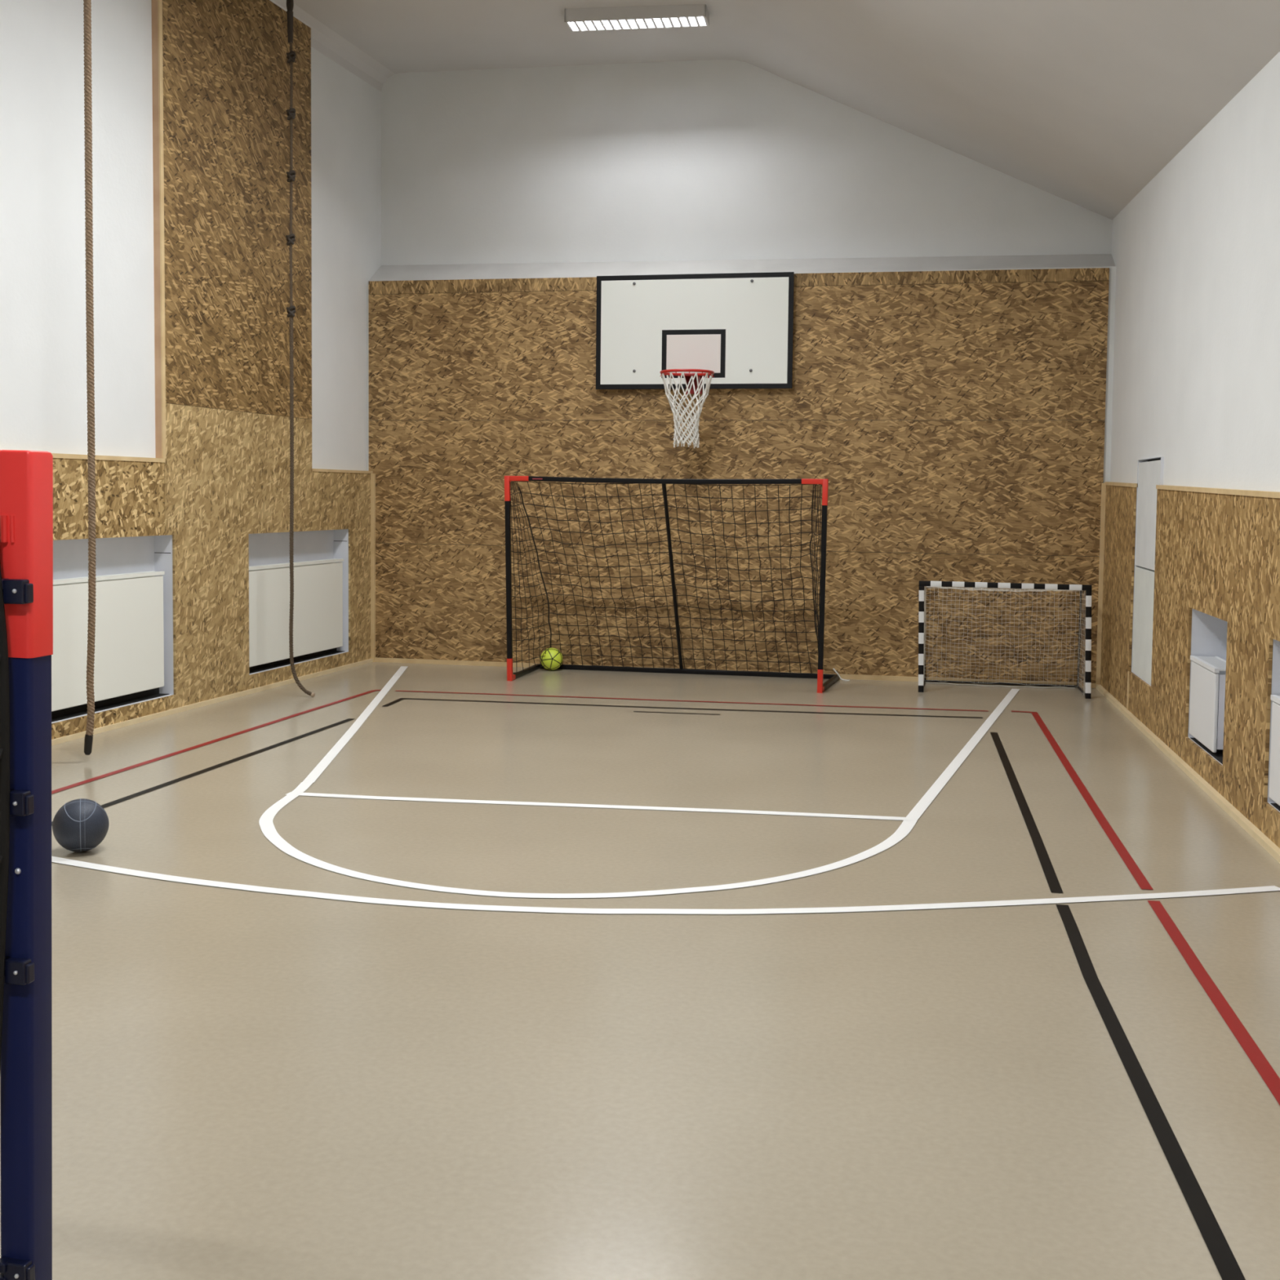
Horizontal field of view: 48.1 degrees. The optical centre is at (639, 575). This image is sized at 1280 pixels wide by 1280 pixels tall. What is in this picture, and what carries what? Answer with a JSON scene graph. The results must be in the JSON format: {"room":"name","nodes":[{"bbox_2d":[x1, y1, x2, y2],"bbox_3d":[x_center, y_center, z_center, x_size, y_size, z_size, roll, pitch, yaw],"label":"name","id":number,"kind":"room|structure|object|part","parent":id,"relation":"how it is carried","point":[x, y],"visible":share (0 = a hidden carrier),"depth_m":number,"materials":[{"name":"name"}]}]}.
{"room":"sports hall","nodes":[
{"label":"sports hall","id":0,"kind":"room"},
{"bbox_2d":[0,0,381,739],"bbox_3d":[-4.749,-1.582,5.894,0.170,5.740,17.378,1,3,14],"label":"wall","id":1,"kind":"structure","parent":0,"point":[217,508],"depth_m":10.92,"materials":[{"name":"white paint"}]},
{"bbox_2d":[51,571,164,711],"bbox_3d":[-3.832,0.445,9.742,0.116,0.860,1.945,1,3,14],"label":"radiator","id":2,"kind":"object","parent":1,"relation":"attached to","point":[129,654],"visible":0.75,"depth_m":10.02,"materials":[{"name":"white metal"}]},
{"bbox_3d":[-3.858,0.459,9.749,0.022,0.830,1.917,1,3,14],"label":"panel","id":3,"kind":"part","parent":2,"relation":"part of","materials":[{"name":"white metal"}]},
{"bbox_2d":[53,571,164,584],"bbox_3d":[-3.817,0.030,9.715,0.094,0.028,1.945,1,3,14],"label":"grille","id":4,"kind":"object","parent":2,"relation":"attached to","point":[136,577],"depth_m":10.12,"materials":[{"name":"white metal"}]},
{"bbox_2d":[51,453,164,462],"bbox_3d":[-5.190,-0.493,4.039,0.066,0.030,13.454,1,3,14],"label":"trim","id":5,"kind":"structure","parent":1,"relation":"attached to","point":[55,455],"depth_m":9.90,"materials":[{"name":"brown wood"}]},
{"bbox_3d":[-5.182,0.451,4.086,0.622,1.880,13.436,1,3,12],"label":"chipboard panel","id":6,"kind":"part","parent":1,"relation":"part of","materials":[{"name":"brown wood"}]},
{"bbox_2d":[151,0,161,457],"bbox_3d":[-3.511,-2.762,10.426,0.055,3.800,0.024,1,3,12],"label":"trim","id":7,"kind":"structure","parent":1,"relation":"attached to","point":[154,2],"depth_m":10.43,"materials":[{"name":"brown wood"}]},
{"bbox_2d":[157,0,166,458],"bbox_3d":[-3.479,-2.761,10.425,0.014,3.800,0.038,1,3,12],"label":"trim","id":8,"kind":"structure","parent":1,"relation":"attached to","point":[159,2],"depth_m":10.43,"materials":[{"name":"brown wood"}]},
{"bbox_2d":[51,658,373,745],"bbox_3d":[-4.735,1.279,5.846,0.020,0.034,16.987,1,3,14],"label":"baseboard","id":9,"kind":"structure","parent":1,"relation":"attached to","point":[74,736],"depth_m":11.03,"materials":[{"name":"brown wood"}]},
{"bbox_3d":[-3.216,-3.047,11.542,0.060,3.432,2.312,1,3,14],"label":"chipboard panel","id":10,"kind":"part","parent":1,"relation":"part of","materials":[{"name":"brown wood"}]},
{"bbox_3d":[-3.225,-0.180,11.702,0.017,2.305,2.312,1,3,14],"label":"chipboard panel","id":11,"kind":"part","parent":1,"relation":"part of","materials":[{"name":"brown wood"}]},
{"bbox_2d":[248,558,343,666],"bbox_3d":[-3.073,0.297,12.703,0.116,0.830,1.760,1,3,14],"label":"radiator","id":12,"kind":"object","parent":1,"relation":"attached to","point":[317,615],"visible":0.82,"depth_m":12.65,"materials":[{"name":"white metal"}]},
{"bbox_3d":[-3.100,0.311,12.711,0.022,0.800,1.732,1,3,14],"label":"panel","id":13,"kind":"part","parent":12,"relation":"part of","materials":[{"name":"white metal"}]},
{"bbox_2d":[248,558,343,570],"bbox_3d":[-3.059,-0.103,12.678,0.094,0.028,1.760,1,3,14],"label":"grille","id":14,"kind":"object","parent":12,"relation":"attached to","point":[325,563],"depth_m":12.79,"materials":[{"name":"white metal"}]},
{"bbox_3d":[-2.786,-0.050,13.438,0.017,1.855,1.251,1,3,14],"label":"chipboard panel","id":15,"kind":"part","parent":1,"relation":"part of","materials":[{"name":"brown wood"}]},
{"bbox_2d":[311,468,373,473],"bbox_3d":[-2.794,-0.979,13.389,0.066,0.025,1.251,1,3,14],"label":"trim","id":16,"kind":"structure","parent":1,"relation":"attached to","point":[313,469],"depth_m":13.31,"materials":[{"name":"brown wood"}]},
{"bbox_2d":[0,662,1279,1279],"bbox_3d":[-1.053,1.366,5.272,8.300,0.004,17.340,1,3,12],"label":"floor","id":17,"kind":"structure","parent":0,"point":[393,971],"depth_m":4.84,"materials":[{"name":"beige laminate"}]},
{"bbox_2d":[0,449,53,1279],"bbox_3d":[-2.252,0.676,1.635,2.906,1.795,1.021,1,3,12],"label":"post","id":18,"kind":"object","parent":17,"relation":"on","point":[26,477],"visible":1,"depth_m":1.79,"materials":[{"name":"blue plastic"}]},
{"bbox_2d":[52,798,109,852],"bbox_3d":[-2.584,1.152,6.623,0.243,0.246,0.243,1,3,12],"label":"basketball","id":19,"kind":"object","parent":17,"relation":"on","point":[81,824],"visible":1,"depth_m":6.54,"materials":[{"name":"grey rubber"}]},
{"bbox_2d":[540,647,562,670],"bbox_3d":[-0.836,0.785,13.548,0.214,0.215,0.216,1,3,12],"label":"football","id":20,"kind":"object","parent":17,"relation":"on","point":[553,660],"visible":0.98,"depth_m":13.47,"materials":[{"name":"yellow"}]},
{"bbox_2d":[504,475,849,693],"bbox_3d":[0.363,0.032,12.892,3.010,1.826,0.992,1,3,12],"label":"goal","id":21,"kind":"object","parent":17,"relation":"on","point":[821,686],"visible":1,"depth_m":12.75,"materials":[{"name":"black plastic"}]},
{"bbox_3d":[-1.166,0.035,12.731,0.070,1.401,0.043,1,3,12],"label":"post","id":22,"kind":"part","parent":21,"relation":"part of","materials":[{"name":"black"}]},
{"bbox_3d":[1.550,0.099,12.165,0.055,1.395,0.043,1,3,12],"label":"post","id":23,"kind":"part","parent":21,"relation":"part of","materials":[{"name":"black"}]},
{"bbox_2d":[918,580,1092,698],"bbox_3d":[3.155,0.517,12.478,1.437,0.958,0.702,1,3,12],"label":"goal","id":24,"kind":"object","parent":17,"relation":"on","point":[922,633],"visible":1,"depth_m":12.40,"materials":[{"name":"black fabric"}]},
{"bbox_3d":[2.415,0.541,12.308,0.059,0.913,0.045,1,3,12],"label":"post","id":25,"kind":"part","parent":24,"relation":"part of","materials":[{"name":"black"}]},
{"bbox_3d":[3.761,0.572,12.024,0.063,0.914,0.055,1,3,12],"label":"post","id":26,"kind":"part","parent":24,"relation":"part of","materials":[{"name":"black"}]},
{"bbox_2d":[367,59,1115,683],"bbox_3d":[0.756,-1.975,13.405,7.110,5.775,0.340,1,3,12],"label":"wall","id":27,"kind":"structure","parent":0,"point":[951,391],"depth_m":13.37,"materials":[{"name":"white paint"}]},
{"bbox_2d":[370,473,375,662],"bbox_3d":[-2.610,-0.077,14.021,0.036,1.845,0.036,1,3,12],"label":"trim","id":28,"kind":"structure","parent":27,"relation":"attached to","point":[372,475],"depth_m":14.01,"materials":[{"name":"brown wood"}]},
{"bbox_2d":[595,271,794,389],"bbox_3d":[0.496,-2.253,13.228,1.836,1.049,0.080,1,3,12],"label":"backboard","id":29,"kind":"object","parent":27,"relation":"attached to","point":[739,326],"visible":0.97,"depth_m":13.19,"materials":[{"name":"white painted board"},{"name":"black paint"}]},
{"bbox_2d":[659,368,714,448],"bbox_3d":[0.433,-1.504,12.930,0.488,0.698,0.627,1,3,12],"label":"basketball hoop","id":30,"kind":"object","parent":29,"relation":"attached to","point":[693,381],"visible":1,"depth_m":12.81,"materials":[{"name":"red"}]},
{"bbox_2d":[374,657,1096,688],"bbox_3d":[0.714,0.897,13.391,6.840,0.042,0.016,1,3,12],"label":"baseboard","id":31,"kind":"structure","parent":27,"relation":"attached to","point":[376,660],"depth_m":13.14,"materials":[{"name":"brown wood"}]},
{"bbox_3d":[0.713,-0.845,13.313,6.867,1.194,0.020,1,3,12],"label":"chipboard panel","id":32,"kind":"part","parent":27,"relation":"part of","materials":[{"name":"brown wood"}]},
{"bbox_3d":[0.701,0.335,13.381,6.867,1.165,0.020,1,3,12],"label":"chipboard panel","id":33,"kind":"part","parent":27,"relation":"part of","materials":[{"name":"brown wood"}]},
{"bbox_3d":[0.733,-2.719,13.205,6.867,0.127,0.020,1,3,12],"label":"chipboard panel","id":34,"kind":"part","parent":27,"relation":"part of","materials":[{"name":"brown wood"}]},
{"bbox_3d":[0.726,-2.048,13.243,6.867,1.210,0.020,1,3,12],"label":"chipboard panel","id":35,"kind":"part","parent":27,"relation":"part of","materials":[{"name":"brown wood"}]},
{"bbox_2d":[1095,482,1106,684],"bbox_3d":[4.063,0.088,12.639,0.035,1.815,0.030,1,3,12],"label":"trim","id":36,"kind":"structure","parent":27,"relation":"attached to","point":[1103,484],"depth_m":12.63,"materials":[{"name":"brown wood"}]},
{"bbox_2d":[269,0,1279,219],"bbox_3d":[-1.060,-3.288,5.015,8.235,2.225,17.340,1,3,12],"label":"ceiling","id":37,"kind":"structure","parent":0,"point":[1082,103],"depth_m":11.11,"materials":[{"name":"paint"}]},
{"bbox_2d":[83,0,96,755],"bbox_3d":[-3.321,-1.766,8.621,0.119,5.737,0.070,1,3,12],"label":"rope","id":38,"kind":"object","parent":37,"relation":"hanging from","point":[88,740],"visible":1,"depth_m":8.64,"materials":[{"name":"brown fabric"}]},
{"bbox_2d":[285,0,315,697],"bbox_3d":[-2.731,-1.904,11.498,0.244,5.779,0.089,1,3,3],"label":"rope","id":39,"kind":"object","parent":37,"relation":"hanging from","point":[291,56],"visible":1,"depth_m":11.49,"materials":[{"name":"beige fabric"}]},
{"bbox_2d":[564,4,709,31],"bbox_3d":[-0.025,-4.739,12.126,1.200,0.135,0.250,1,3,9],"label":"ceiling light","id":40,"kind":"object","parent":37,"relation":"attached to","point":[591,19],"visible":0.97,"depth_m":12.06,"materials":[{"name":"grey"}]},
{"bbox_2d":[1100,51,1279,848],"bbox_3d":[2.757,-0.624,4.368,0.230,4.160,17.348,1,3,10],"label":"wall","id":41,"kind":"structure","parent":0,"point":[1195,253],"depth_m":8.71,"materials":[{"name":"white paint"}]},
{"bbox_3d":[3.956,0.138,11.890,0.017,1.798,1.546,1,3,10],"label":"chipboard panel","id":42,"kind":"part","parent":41,"relation":"part of","materials":[{"name":"brown wood"}]},
{"bbox_2d":[1104,481,1137,487],"bbox_3d":[3.973,-0.757,11.834,0.048,0.057,1.552,1,3,10],"label":"trim","id":43,"kind":"structure","parent":41,"relation":"attached to","point":[1109,483],"depth_m":11.66,"materials":[{"name":"brown wood"}]},
{"bbox_2d":[1126,671,1129,710],"bbox_3d":[3.802,0.911,11.167,0.006,0.335,0.045,1,3,10],"label":"trim","id":44,"kind":"structure","parent":41,"relation":"attached to","point":[1128,672],"depth_m":11.15,"materials":[{"name":"brown wood"}]},
{"bbox_2d":[1132,459,1160,684],"bbox_3d":[3.776,-0.039,10.626,0.048,1.617,0.968,1,3,10],"label":"wall panel","id":45,"kind":"object","parent":41,"relation":"attached to","point":[1148,473],"visible":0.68,"depth_m":10.67,"materials":[{"name":"paint"}]},
{"bbox_2d":[1095,684,1279,862],"bbox_3d":[2.573,1.442,4.330,0.036,0.036,16.979,1,3,10],"label":"baseboard","id":46,"kind":"structure","parent":41,"relation":"attached to","point":[1264,841],"depth_m":8.34,"materials":[{"name":"brown wood"}]},
{"bbox_3d":[2.476,0.628,3.528,0.017,1.751,15.460,1,3,10],"label":"chipboard panel","id":47,"kind":"part","parent":41,"relation":"part of","materials":[{"name":"brown wood"}]},
{"bbox_2d":[1189,655,1226,752],"bbox_3d":[3.454,0.777,8.560,0.183,0.515,0.792,1,3,10],"label":"radiator","id":48,"kind":"object","parent":41,"relation":"attached to","point":[1207,686],"visible":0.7,"depth_m":8.50,"materials":[{"name":"white metal"}]},
{"bbox_2d":[1190,655,1226,672],"bbox_3d":[3.454,0.531,8.596,0.161,0.028,0.694,1,3,10],"label":"grille","id":49,"kind":"object","parent":48,"relation":"attached to","point":[1204,664],"depth_m":8.63,"materials":[{"name":"white metal"}]},
{"bbox_3d":[3.521,0.778,8.594,0.022,0.460,0.666,1,3,10],"label":"panel","id":50,"kind":"part","parent":48,"relation":"part of","materials":[{"name":"white metal"}]},
{"bbox_2d":[1155,484,1279,497],"bbox_3d":[2.406,-0.098,3.005,0.048,0.296,14.488,1,3,10],"label":"trim","id":51,"kind":"structure","parent":41,"relation":"attached to","point":[1206,490],"depth_m":8.04,"materials":[{"name":"brown wood"}]},
{"bbox_2d":[1268,694,1279,805],"bbox_3d":[3.116,0.874,6.651,0.183,0.535,0.792,1,3,10],"label":"radiator","id":52,"kind":"object","parent":41,"relation":"attached to","point":[1274,772],"visible":1,"depth_m":6.96,"materials":[{"name":"white metal"}]},
{"bbox_2d":[1270,694,1279,704],"bbox_3d":[3.117,0.618,6.687,0.161,0.028,0.694,1,3,10],"label":"grille","id":53,"kind":"object","parent":52,"relation":"attached to","point":[1276,699],"depth_m":6.97,"materials":[{"name":"white metal"}]}
]}

